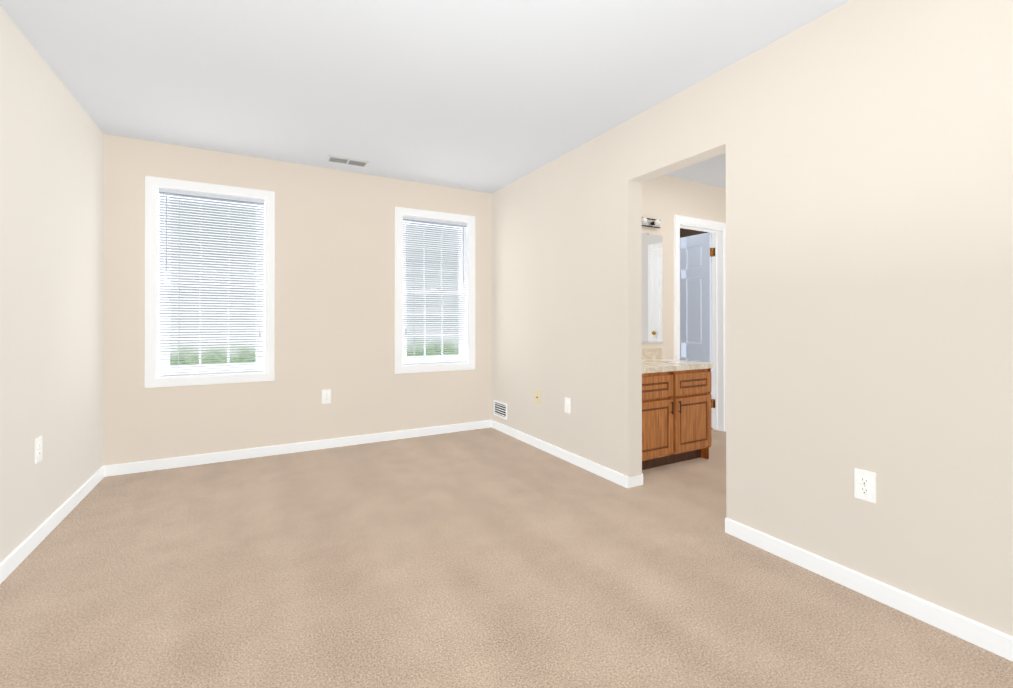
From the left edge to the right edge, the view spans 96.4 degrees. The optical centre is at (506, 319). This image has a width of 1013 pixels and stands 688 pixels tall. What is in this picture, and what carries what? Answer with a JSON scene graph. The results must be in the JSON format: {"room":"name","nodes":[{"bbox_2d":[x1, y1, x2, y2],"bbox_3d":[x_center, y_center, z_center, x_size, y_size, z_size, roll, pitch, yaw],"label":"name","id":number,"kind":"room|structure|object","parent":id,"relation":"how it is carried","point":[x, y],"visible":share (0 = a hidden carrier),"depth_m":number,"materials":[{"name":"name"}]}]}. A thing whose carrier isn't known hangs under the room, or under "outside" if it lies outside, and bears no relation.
{"room":"empty bedroom","nodes":[
{"label":"empty bedroom","id":0,"kind":"room"},
{"bbox_2d":[0,6,103,562],"bbox_3d":[-1.438,-0.113,0.517,0.120,2.440,6.120,0,0,-29],"label":"wall","id":1,"kind":"structure","parent":0,"point":[51,244],"depth_m":2.33,"materials":[{"name":"beige paint"}]},
{"bbox_2d":[35,436,42,462],"bbox_3d":[-2.333,0.649,2.259,0.009,0.120,0.072,0,0,-29],"label":"electrical outlet","id":2,"kind":"object","parent":1,"relation":"attached to","point":[38,449],"visible":1,"depth_m":2.25,"materials":[{"name":"white plastic"}]},
{"bbox_2d":[0,465,107,583],"bbox_3d":[-1.409,1.070,0.598,0.015,0.076,6.000,0,0,-29],"label":"baseboard","id":3,"kind":"structure","parent":1,"relation":"attached to","point":[7,566],"depth_m":2.32,"materials":[{"name":"white wood"}]},
{"bbox_2d":[103,134,491,465],"bbox_3d":[-0.553,-0.097,4.577,5.610,2.440,0.120,0,0,-29],"label":"wall","id":4,"kind":"structure","parent":0,"point":[334,281],"depth_m":3.85,"materials":[{"name":"beige paint"}]},
{"bbox_2d":[145,176,274,387],"bbox_3d":[-2.315,-0.276,3.586,0.847,1.558,0.141,0,0,-29],"label":"window","id":5,"kind":"structure","parent":4,"relation":"in","point":[234,364],"depth_m":3.53,"materials":[{"name":"white plastic"}]},
{"bbox_2d":[158,188,264,376],"bbox_3d":[-2.301,-0.277,3.561,0.703,1.416,0.045,0,0,-29],"label":"window blind","id":6,"kind":"object","parent":5,"relation":"attached to","point":[197,195],"visible":0.92,"depth_m":3.56,"materials":[{"name":"white plastic"}]},
{"bbox_2d":[108,420,491,475],"bbox_3d":[-1.496,1.082,3.973,3.080,0.076,0.013,0,0,-29],"label":"baseboard","id":7,"kind":"structure","parent":4,"relation":"attached to","point":[151,465],"depth_m":3.76,"materials":[{"name":"white wood"}]},
{"bbox_2d":[322,389,330,403],"bbox_3d":[-1.566,0.670,3.938,0.072,0.120,0.009,0,0,-29],"label":"electrical outlet","id":8,"kind":"object","parent":4,"relation":"attached to","point":[326,396],"visible":1,"depth_m":3.94,"materials":[{"name":"white plastic"}]},
{"bbox_2d":[395,207,474,373],"bbox_3d":[-0.709,-0.273,4.477,0.820,1.558,0.141,0,0,-29],"label":"window","id":9,"kind":"structure","parent":4,"relation":"in","point":[458,357],"depth_m":4.48,"materials":[{"name":"white plastic"}]},
{"bbox_2d":[403,216,467,364],"bbox_3d":[-0.696,-0.274,4.452,0.676,1.416,0.045,0,0,-29],"label":"window blind","id":10,"kind":"object","parent":9,"relation":"attached to","point":[437,223],"visible":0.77,"depth_m":4.45,"materials":[{"name":"white plastic"}]},
{"bbox_2d":[0,0,849,193],"bbox_3d":[0.932,-1.397,1.907,5.610,0.140,6.240,0,0,-29],"label":"ceiling","id":11,"kind":"structure","parent":0,"point":[489,96],"depth_m":2.40,"materials":[{"name":"white paint"}]},
{"bbox_2d":[326,155,368,167],"bbox_3d":[-1.324,-1.315,3.776,0.320,0.009,0.150,0,0,-29],"label":"ceiling vent","id":12,"kind":"object","parent":11,"relation":"in","point":[346,161],"visible":1,"depth_m":3.77,"materials":[{"name":"grey metal"}]},
{"bbox_2d":[0,427,1012,687],"bbox_3d":[0.932,1.183,1.897,5.610,0.140,6.240,0,0,-29],"label":"floor","id":13,"kind":"structure","parent":0,"point":[490,557],"depth_m":1.86,"materials":[{"name":"carpet"}]},
{"bbox_2d":[642,348,714,469],"bbox_3d":[1.131,0.686,3.614,0.915,0.867,0.588,0,0,-29],"label":"bathroom vanity","id":14,"kind":"object","parent":13,"relation":"on","point":[676,411],"visible":0.56,"depth_m":3.42,"materials":[{"name":"brown wood"}]},
{"bbox_2d":[642,175,725,358],"bbox_3d":[1.490,-0.099,4.225,2.140,2.440,0.120,0,0,-29],"label":"wall","id":15,"kind":"structure","parent":0,"point":[665,199],"depth_m":4.17,"materials":[{"name":"beige paint"}]},
{"bbox_2d":[642,217,659,227],"bbox_3d":[1.036,-0.855,3.850,0.808,0.076,0.098,0,0,-29],"label":"vanity light bar","id":16,"kind":"object","parent":15,"relation":"attached to","point":[651,223],"visible":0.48,"depth_m":3.99,"materials":[{"name":"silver metal"}]},
{"bbox_2d":[642,233,662,343],"bbox_3d":[1.011,-0.277,3.884,0.928,0.977,0.011,0,0,-29],"label":"mirror","id":17,"kind":"object","parent":15,"relation":"attached to","point":[652,330],"visible":0.38,"depth_m":4.04,"materials":[{"name":"silver metal"}]},
{"bbox_2d":[680,232,712,427],"bbox_3d":[1.940,0.110,4.914,0.175,2.005,0.656,0,0,-29],"label":"door leaf","id":18,"kind":"structure","parent":15,"relation":"in","point":[696,298],"depth_m":4.77,"materials":[{"name":"white paint"}]},
{"bbox_2d":[674,215,725,431],"bbox_3d":[1.865,0.079,4.429,0.789,2.087,0.162,0,0,-29],"label":"door frame","id":19,"kind":"structure","parent":15,"relation":"attached to","point":[718,334],"depth_m":4.54,"materials":[{"name":"white wood"}]},
{"bbox_2d":[680,228,712,428],"bbox_3d":[1.175,-0.097,4.793,2.140,2.440,1.180,0,0,-29],"label":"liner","id":20,"kind":"object","parent":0,"point":[685,232],"depth_m":5.28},
{"bbox_2d":[492,0,1012,636],"bbox_3d":[1.356,-0.106,2.137,0.120,2.440,6.000,0,0,-29],"label":"wall","id":21,"kind":"structure","parent":0,"point":[866,146],"depth_m":1.93,"materials":[{"name":"beige paint"}]},
{"bbox_2d":[494,400,506,419],"bbox_3d":[-0.064,0.908,4.559,0.010,0.150,0.270,0,0,-29],"label":"air vent","id":22,"kind":"object","parent":21,"relation":"in","point":[500,409],"visible":1,"depth_m":4.55,"materials":[{"name":"white metal"}]},
{"bbox_2d":[535,390,539,404],"bbox_3d":[0.265,0.680,3.953,0.022,0.120,0.072,0,0,-29],"label":"outlet","id":23,"kind":"object","parent":21,"relation":"attached to","point":[537,396],"visible":1,"depth_m":3.96,"materials":[{"name":"beige plastic"}]},
{"bbox_2d":[492,420,631,487],"bbox_3d":[0.330,1.082,3.845,0.017,0.076,1.950,0,0,-29],"label":"baseboard","id":24,"kind":"structure","parent":21,"relation":"attached to","point":[618,478],"depth_m":3.54,"materials":[{"name":"white wood"}]},
{"bbox_2d":[565,397,570,413],"bbox_3d":[0.482,0.679,3.576,0.009,0.120,0.072,0,0,-29],"label":"electrical outlet","id":25,"kind":"object","parent":21,"relation":"attached to","point":[567,405],"visible":1,"depth_m":3.56,"materials":[{"name":"white plastic"}]},
{"bbox_2d":[854,468,875,502],"bbox_3d":[1.450,0.672,1.832,0.009,0.120,0.072,0,0,-29],"label":"electrical outlet","id":26,"kind":"object","parent":21,"relation":"attached to","point":[864,485],"visible":1,"depth_m":1.83,"materials":[{"name":"white plastic"}]},
{"bbox_2d":[725,518,1012,661],"bbox_3d":[1.952,1.071,0.925,0.015,0.076,3.310,0,0,-29],"label":"baseboard","id":27,"kind":"structure","parent":21,"relation":"attached to","point":[992,640],"depth_m":1.76,"materials":[{"name":"white wood"}]},
{"label":"outside","id":28,"kind":"structure","parent":0,"visible":0},
{"bbox_2d":[170,201,458,365],"bbox_3d":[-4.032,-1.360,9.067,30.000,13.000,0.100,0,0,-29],"label":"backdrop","id":29,"kind":"structure","parent":28,"point":[453,345],"depth_m":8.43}
]}

